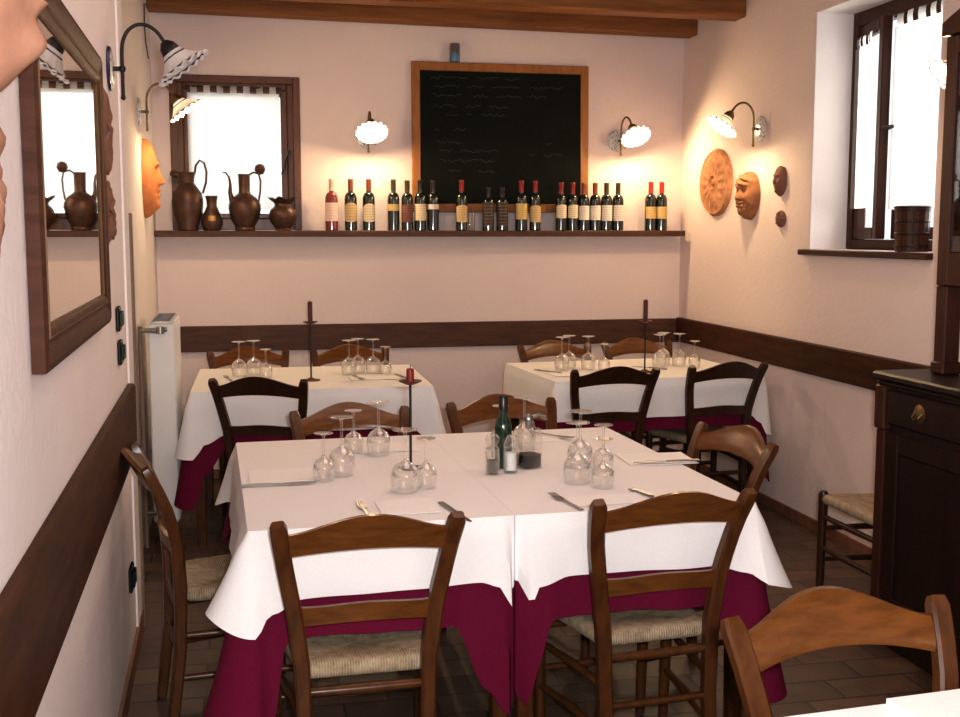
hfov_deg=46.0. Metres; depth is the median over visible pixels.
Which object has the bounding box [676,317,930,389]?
trim
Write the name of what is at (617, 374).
dining chair
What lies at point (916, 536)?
tall cabinet
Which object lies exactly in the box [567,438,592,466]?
bowl
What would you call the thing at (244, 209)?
jug
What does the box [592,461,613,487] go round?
bowl
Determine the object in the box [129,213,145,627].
trim
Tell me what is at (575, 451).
bowl
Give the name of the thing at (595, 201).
wine bottle
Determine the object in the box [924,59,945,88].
wall sconce
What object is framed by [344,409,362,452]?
wine glass
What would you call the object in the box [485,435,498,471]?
pepper mill
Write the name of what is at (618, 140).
wall sconce
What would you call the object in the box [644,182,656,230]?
wine bottle
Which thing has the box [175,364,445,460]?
tablecloth
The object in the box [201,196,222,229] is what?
jug
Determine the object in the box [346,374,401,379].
paper napkin
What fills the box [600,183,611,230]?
wine bottle
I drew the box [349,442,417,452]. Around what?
paper napkin
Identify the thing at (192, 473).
tablecloth
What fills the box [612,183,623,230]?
wine bottle
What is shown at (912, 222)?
wooden bucket
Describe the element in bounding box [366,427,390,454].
bowl
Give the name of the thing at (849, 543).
baseboard
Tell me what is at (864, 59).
window curtain
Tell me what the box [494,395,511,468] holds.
oil bottle
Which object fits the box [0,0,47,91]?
mask
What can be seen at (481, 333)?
trim
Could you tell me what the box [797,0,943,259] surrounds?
window
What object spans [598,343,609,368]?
wine glass
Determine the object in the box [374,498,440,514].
paper napkin
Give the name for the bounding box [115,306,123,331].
light switch
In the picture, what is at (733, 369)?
dining chair
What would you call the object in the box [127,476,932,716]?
floor
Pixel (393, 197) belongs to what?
wine bottle
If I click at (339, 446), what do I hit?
bowl
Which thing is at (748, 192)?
mask
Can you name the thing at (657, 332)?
wine glass
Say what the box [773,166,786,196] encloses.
mask
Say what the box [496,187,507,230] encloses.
wine bottle
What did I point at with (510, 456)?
salt shaker
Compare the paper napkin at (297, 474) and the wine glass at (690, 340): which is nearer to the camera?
the paper napkin at (297, 474)
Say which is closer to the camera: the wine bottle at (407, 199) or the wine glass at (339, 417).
the wine glass at (339, 417)
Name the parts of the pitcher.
spout, handle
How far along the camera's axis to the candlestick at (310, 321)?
5.68 m
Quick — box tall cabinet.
[870,9,959,688]
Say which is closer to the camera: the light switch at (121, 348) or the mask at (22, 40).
the mask at (22, 40)
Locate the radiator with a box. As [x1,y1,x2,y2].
[138,313,182,547]
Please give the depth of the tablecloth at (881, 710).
1.77 m
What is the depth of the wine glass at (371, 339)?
5.99 m
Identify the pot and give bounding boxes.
[268,196,296,229]
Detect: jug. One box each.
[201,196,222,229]
[223,164,264,229]
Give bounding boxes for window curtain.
[184,85,281,208]
[850,30,878,208]
[888,0,942,209]
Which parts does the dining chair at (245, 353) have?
post, leg, crest rail, post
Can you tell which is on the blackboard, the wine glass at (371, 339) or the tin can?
the tin can
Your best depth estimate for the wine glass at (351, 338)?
6.02 m
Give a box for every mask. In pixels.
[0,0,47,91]
[141,139,164,217]
[734,172,760,219]
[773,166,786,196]
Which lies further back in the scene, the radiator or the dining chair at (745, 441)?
the radiator
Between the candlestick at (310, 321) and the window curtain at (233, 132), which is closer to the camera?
the candlestick at (310, 321)
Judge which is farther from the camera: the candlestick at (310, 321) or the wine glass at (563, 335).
the wine glass at (563, 335)
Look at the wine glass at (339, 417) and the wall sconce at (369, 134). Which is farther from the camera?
the wall sconce at (369, 134)
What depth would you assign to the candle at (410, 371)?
3.55 m
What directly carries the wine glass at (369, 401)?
on the tablecloth at (248, 594)
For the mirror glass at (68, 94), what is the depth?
2.43 m
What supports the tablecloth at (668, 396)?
on the tablecloth at (676, 422)
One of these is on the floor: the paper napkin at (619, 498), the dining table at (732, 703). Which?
the dining table at (732, 703)
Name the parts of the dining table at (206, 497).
leg, leg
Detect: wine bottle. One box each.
[325,179,337,229]
[344,179,356,230]
[363,179,374,230]
[387,179,399,230]
[401,180,412,230]
[414,180,425,230]
[427,180,438,230]
[456,180,466,230]
[482,187,493,230]
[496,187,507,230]
[515,180,526,230]
[529,181,540,230]
[555,182,566,230]
[567,183,577,230]
[578,183,589,230]
[589,183,600,230]
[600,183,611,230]
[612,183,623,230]
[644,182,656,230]
[656,182,666,230]
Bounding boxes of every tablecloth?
[174,429,420,509]
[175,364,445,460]
[203,502,513,716]
[205,435,513,639]
[429,427,791,599]
[503,357,771,434]
[514,566,786,705]
[532,414,768,480]
[787,704,903,716]
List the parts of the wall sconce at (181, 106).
wall plate, gooseneck arm, lamp shade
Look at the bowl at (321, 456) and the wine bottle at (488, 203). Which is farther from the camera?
the wine bottle at (488, 203)
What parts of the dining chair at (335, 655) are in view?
leg, post, seat, crest rail, leg, post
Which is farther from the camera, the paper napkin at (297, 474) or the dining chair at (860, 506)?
the dining chair at (860, 506)
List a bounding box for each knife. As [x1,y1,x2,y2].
[241,482,315,486]
[438,501,471,521]
[628,487,654,497]
[634,459,699,462]
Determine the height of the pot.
0.198 m
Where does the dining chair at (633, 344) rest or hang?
on the floor
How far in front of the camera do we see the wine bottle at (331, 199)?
6.72 m
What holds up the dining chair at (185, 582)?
on the floor
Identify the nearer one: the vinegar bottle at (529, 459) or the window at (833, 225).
the vinegar bottle at (529, 459)
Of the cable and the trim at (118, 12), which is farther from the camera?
the cable
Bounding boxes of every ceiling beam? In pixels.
[147,0,697,38]
[272,0,745,20]
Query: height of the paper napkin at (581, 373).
0.003 m
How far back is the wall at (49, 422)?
2.71 m
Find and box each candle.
[307,301,312,321]
[406,365,413,381]
[643,300,647,320]
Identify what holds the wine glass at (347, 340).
on the tablecloth at (201, 426)
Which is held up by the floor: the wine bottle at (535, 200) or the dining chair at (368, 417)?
the dining chair at (368, 417)
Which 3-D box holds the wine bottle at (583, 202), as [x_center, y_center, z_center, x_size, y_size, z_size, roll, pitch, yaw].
[0.650,-0.950,7.071,0.070,0.296,0.071,-1,6,-5]
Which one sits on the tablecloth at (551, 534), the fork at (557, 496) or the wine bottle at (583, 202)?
the fork at (557, 496)
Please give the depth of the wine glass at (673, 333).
6.32 m
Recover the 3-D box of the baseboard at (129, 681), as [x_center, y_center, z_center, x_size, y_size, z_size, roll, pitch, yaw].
[-0.466,1.388,0.741,0.012,0.075,7.331,-1,7,-13]
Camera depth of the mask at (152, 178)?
5.82 m
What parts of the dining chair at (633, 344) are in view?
post, crest rail, post, leg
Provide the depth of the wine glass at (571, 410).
3.60 m
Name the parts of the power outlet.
wall plate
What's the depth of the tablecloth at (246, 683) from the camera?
2.92 m
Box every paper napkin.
[248,468,320,483]
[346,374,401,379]
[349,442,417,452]
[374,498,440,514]
[512,433,562,442]
[545,371,591,376]
[563,492,646,505]
[616,452,697,464]
[886,689,959,716]
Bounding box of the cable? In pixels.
[143,3,148,58]
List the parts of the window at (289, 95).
sash, handle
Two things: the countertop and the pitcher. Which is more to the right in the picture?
the countertop
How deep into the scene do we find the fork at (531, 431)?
4.12 m
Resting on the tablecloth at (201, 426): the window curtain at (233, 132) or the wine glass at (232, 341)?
the wine glass at (232, 341)
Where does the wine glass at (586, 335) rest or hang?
on the tablecloth at (668, 396)
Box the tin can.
[450,43,459,61]
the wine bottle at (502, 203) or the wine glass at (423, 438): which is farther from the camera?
the wine bottle at (502, 203)
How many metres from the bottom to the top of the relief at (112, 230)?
0.191 m
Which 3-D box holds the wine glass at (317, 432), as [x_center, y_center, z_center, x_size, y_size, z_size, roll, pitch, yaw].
[-0.472,0.296,3.414,0.066,0.146,0.066,-3,7,-28]
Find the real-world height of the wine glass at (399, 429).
0.182 m
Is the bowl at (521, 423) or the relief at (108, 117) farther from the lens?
the bowl at (521, 423)
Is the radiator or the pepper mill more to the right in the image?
the pepper mill
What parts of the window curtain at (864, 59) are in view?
rod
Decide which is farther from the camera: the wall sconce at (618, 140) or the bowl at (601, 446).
the wall sconce at (618, 140)
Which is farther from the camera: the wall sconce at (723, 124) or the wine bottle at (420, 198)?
the wine bottle at (420, 198)
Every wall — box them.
[0,0,158,716]
[149,12,683,468]
[676,0,959,547]
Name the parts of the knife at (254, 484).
handle, blade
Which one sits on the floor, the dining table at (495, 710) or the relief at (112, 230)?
the dining table at (495, 710)
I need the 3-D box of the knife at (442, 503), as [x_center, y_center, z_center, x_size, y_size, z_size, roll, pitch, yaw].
[-0.069,0.409,3.024,0.018,0.006,0.221,-3,7,-22]
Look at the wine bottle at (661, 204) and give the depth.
7.15 m
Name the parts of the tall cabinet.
drawer pull, door, drawer, door panel, support post, glazed door, crown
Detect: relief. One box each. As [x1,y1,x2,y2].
[0,127,6,252]
[103,87,112,174]
[107,181,116,242]
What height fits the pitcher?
0.411 m
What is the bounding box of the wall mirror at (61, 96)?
[18,0,111,374]
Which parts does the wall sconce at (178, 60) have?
wall plate, gooseneck arm, lamp shade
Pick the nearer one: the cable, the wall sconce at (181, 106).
the wall sconce at (181, 106)
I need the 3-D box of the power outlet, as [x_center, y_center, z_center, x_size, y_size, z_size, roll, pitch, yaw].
[-1.187,0.748,3.864,0.020,0.085,0.100,-1,7,-13]
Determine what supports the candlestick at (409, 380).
on the tablecloth at (248, 594)
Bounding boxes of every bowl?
[313,456,334,480]
[329,445,354,475]
[344,431,362,452]
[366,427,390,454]
[415,462,436,486]
[512,423,535,449]
[564,451,590,482]
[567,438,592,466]
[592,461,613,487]
[593,446,613,470]
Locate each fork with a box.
[356,500,368,513]
[531,431,573,437]
[548,492,583,509]
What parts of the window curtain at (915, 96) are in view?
rod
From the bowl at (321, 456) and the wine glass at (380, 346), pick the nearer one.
the bowl at (321, 456)
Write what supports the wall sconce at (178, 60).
attached to the wall at (49, 422)
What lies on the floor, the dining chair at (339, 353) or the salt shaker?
the dining chair at (339, 353)
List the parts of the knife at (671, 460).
blade, handle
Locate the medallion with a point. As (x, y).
(780, 218)
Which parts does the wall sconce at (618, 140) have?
wall plate, gooseneck arm, bulb, lamp shade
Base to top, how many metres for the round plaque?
0.399 m
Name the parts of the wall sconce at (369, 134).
gooseneck arm, bulb, lamp shade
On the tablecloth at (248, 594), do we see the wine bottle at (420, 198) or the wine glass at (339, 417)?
the wine glass at (339, 417)
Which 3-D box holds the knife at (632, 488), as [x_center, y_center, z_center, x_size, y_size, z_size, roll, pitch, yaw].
[0.488,0.390,3.196,0.018,0.006,0.221,-3,7,-27]
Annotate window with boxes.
[169,74,301,229]
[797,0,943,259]
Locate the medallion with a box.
[775,210,785,226]
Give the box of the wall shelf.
[154,231,684,236]
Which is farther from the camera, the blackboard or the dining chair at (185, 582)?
the blackboard
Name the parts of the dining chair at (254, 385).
post, crest rail, post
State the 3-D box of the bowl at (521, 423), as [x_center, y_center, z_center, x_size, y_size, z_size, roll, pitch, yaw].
[0.152,0.266,3.909,0.082,0.095,0.082,5,8,38]
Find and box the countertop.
[872,369,959,402]
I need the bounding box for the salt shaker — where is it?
[503,434,517,470]
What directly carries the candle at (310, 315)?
on the candlestick at (310, 321)
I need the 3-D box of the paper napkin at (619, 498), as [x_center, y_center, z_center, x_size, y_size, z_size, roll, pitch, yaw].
[0.356,0.395,3.170,0.220,0.003,0.110,-2,7,-15]
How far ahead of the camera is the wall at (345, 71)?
6.96 m
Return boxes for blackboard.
[411,61,588,212]
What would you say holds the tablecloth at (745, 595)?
on the dining table at (732, 703)
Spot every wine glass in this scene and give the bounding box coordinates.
[231,341,246,375]
[246,340,261,374]
[313,431,334,480]
[329,415,354,475]
[341,339,356,374]
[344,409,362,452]
[350,338,365,372]
[365,338,380,372]
[366,400,390,454]
[379,346,391,373]
[391,427,418,491]
[415,436,436,486]
[491,404,508,441]
[512,395,535,449]
[554,336,568,370]
[562,335,576,367]
[564,420,590,482]
[567,409,592,466]
[581,335,595,368]
[592,436,613,487]
[593,423,613,470]
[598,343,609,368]
[652,334,666,366]
[656,332,669,363]
[672,333,685,365]
[688,340,699,366]
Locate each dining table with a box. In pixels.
[196,466,213,546]
[441,627,741,716]
[489,692,507,716]
[510,418,756,501]
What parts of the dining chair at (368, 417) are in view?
post, post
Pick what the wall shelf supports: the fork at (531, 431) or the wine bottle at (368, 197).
the wine bottle at (368, 197)
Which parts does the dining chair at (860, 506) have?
leg, seat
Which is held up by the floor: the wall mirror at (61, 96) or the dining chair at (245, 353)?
the dining chair at (245, 353)
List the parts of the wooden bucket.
lid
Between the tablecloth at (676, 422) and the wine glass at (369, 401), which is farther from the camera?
the tablecloth at (676, 422)
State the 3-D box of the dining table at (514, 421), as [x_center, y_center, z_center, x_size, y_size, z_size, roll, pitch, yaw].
[0.830,0.432,6.277,1.155,0.739,0.825,-2,7,-16]
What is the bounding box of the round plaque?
[700,149,732,215]
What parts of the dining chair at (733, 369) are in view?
leg, seat, post, leg, crest rail, post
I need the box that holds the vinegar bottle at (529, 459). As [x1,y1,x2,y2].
[515,413,545,467]
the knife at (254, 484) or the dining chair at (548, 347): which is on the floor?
the dining chair at (548, 347)
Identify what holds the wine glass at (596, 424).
on the tablecloth at (551, 534)
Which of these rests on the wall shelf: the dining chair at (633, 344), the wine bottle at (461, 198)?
the wine bottle at (461, 198)
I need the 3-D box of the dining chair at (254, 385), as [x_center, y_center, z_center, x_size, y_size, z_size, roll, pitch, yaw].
[-0.998,0.476,5.409,0.463,0.850,0.529,1,6,5]
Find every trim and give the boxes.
[0,383,136,716]
[115,0,141,626]
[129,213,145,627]
[180,318,678,351]
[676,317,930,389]
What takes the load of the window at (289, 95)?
in the wall at (345, 71)
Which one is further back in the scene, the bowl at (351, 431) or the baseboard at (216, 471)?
the baseboard at (216, 471)
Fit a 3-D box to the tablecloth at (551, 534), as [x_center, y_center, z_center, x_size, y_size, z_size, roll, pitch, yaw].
[0.335,0.465,3.691,0.840,0.252,1.440,-2,7,-13]
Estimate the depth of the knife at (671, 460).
3.66 m
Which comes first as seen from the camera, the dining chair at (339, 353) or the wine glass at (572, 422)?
the wine glass at (572, 422)
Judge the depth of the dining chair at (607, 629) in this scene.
3.01 m
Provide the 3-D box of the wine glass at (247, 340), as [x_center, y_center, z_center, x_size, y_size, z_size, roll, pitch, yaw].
[-1.185,-0.004,5.919,0.082,0.182,0.082,-4,8,-33]
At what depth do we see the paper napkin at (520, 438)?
4.10 m
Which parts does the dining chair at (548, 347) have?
post, crest rail, post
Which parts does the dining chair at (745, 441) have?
leg, leg, post, crest rail, post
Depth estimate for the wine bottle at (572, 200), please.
7.03 m
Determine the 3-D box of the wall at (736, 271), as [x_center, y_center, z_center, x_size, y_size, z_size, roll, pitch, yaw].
[2.497,-0.215,2.542,0.340,2.860,9.960,-1,7,-12]
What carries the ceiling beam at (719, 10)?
attached to the ceiling
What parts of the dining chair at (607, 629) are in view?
leg, post, seat, leg, crest rail, post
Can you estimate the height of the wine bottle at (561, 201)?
0.296 m
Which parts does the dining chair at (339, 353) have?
post, post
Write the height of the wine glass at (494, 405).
0.146 m
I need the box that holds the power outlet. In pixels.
[128,561,136,593]
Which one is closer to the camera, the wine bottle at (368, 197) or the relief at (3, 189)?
the relief at (3, 189)
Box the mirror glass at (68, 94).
[38,17,103,321]
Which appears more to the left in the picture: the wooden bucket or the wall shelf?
the wall shelf
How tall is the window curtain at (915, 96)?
0.888 m
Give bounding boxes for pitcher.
[170,159,207,229]
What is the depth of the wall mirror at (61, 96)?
2.33 m
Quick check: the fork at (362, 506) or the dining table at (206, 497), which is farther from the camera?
the dining table at (206, 497)
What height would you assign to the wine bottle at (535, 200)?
0.306 m
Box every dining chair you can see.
[121,441,312,716]
[207,346,288,514]
[208,376,307,552]
[269,511,465,716]
[289,402,408,439]
[312,344,388,366]
[445,394,556,432]
[517,340,590,429]
[534,488,756,716]
[570,366,659,443]
[581,421,778,713]
[601,337,700,472]
[646,361,767,492]
[720,586,958,716]
[816,490,873,586]
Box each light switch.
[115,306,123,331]
[117,339,125,364]
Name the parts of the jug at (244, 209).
spout, handle, handle knob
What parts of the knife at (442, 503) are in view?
handle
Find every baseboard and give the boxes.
[118,609,143,716]
[214,469,219,478]
[701,465,871,561]
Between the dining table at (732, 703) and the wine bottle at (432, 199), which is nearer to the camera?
the dining table at (732, 703)
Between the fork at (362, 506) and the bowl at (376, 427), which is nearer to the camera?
the fork at (362, 506)
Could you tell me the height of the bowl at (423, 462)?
0.076 m
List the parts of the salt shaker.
lid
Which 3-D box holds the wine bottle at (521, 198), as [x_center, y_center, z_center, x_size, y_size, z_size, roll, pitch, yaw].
[0.256,-0.946,6.987,0.076,0.306,0.077,-1,6,-4]
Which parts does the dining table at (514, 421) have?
leg, leg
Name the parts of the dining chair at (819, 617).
post, crest rail, post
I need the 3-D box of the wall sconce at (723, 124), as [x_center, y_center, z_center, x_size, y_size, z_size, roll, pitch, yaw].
[1.385,-1.275,6.147,0.306,0.243,0.196,-1,7,-12]
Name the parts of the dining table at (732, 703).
leg, leg, leg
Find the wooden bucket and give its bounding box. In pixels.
[894,205,931,251]
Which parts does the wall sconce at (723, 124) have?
lamp shade, gooseneck arm, wall plate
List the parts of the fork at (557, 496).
handle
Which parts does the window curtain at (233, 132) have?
rod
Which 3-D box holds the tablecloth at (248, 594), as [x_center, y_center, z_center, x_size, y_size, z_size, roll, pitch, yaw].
[-0.424,0.483,3.507,0.840,0.247,1.441,-2,7,-13]
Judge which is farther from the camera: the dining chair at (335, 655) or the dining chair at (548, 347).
the dining chair at (548, 347)
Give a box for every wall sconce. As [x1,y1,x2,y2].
[106,22,207,100]
[137,83,200,131]
[356,111,387,152]
[608,116,650,155]
[707,102,765,146]
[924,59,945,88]
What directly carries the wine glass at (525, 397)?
on the tablecloth at (551, 534)
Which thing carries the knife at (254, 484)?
on the tablecloth at (248, 594)
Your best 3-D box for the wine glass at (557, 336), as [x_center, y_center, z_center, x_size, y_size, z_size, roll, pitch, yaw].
[0.443,-0.026,6.118,0.082,0.182,0.082,-4,8,-33]
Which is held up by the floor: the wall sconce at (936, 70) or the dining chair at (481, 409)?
the dining chair at (481, 409)
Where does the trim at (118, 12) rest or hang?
attached to the wall at (49, 422)
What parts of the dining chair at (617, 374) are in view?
post, crest rail, seat, post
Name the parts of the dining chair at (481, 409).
post, crest rail, post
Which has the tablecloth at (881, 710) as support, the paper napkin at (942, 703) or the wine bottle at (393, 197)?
the paper napkin at (942, 703)
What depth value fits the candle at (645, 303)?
6.01 m
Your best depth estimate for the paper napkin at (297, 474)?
3.48 m
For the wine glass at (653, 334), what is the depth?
6.27 m
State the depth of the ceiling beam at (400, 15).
6.67 m
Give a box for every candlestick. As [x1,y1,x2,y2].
[303,301,319,381]
[398,365,422,470]
[638,300,651,372]
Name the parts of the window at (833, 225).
sill, sash frame, handle, frame, sash frame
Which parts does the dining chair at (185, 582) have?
crest rail, post, post, seat, leg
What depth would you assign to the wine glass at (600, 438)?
3.32 m
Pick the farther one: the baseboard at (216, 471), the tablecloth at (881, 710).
the baseboard at (216, 471)
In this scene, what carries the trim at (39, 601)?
attached to the wall at (49, 422)
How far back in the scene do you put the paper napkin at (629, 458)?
3.74 m
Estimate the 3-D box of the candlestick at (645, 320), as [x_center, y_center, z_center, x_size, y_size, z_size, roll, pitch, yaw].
[0.882,-0.125,6.036,0.090,0.398,0.090,-1,7,-12]
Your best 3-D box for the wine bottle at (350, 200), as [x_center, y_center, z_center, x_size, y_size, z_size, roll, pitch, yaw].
[-0.774,-0.921,6.771,0.075,0.306,0.076,-1,6,-6]
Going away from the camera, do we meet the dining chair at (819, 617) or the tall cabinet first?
the dining chair at (819, 617)

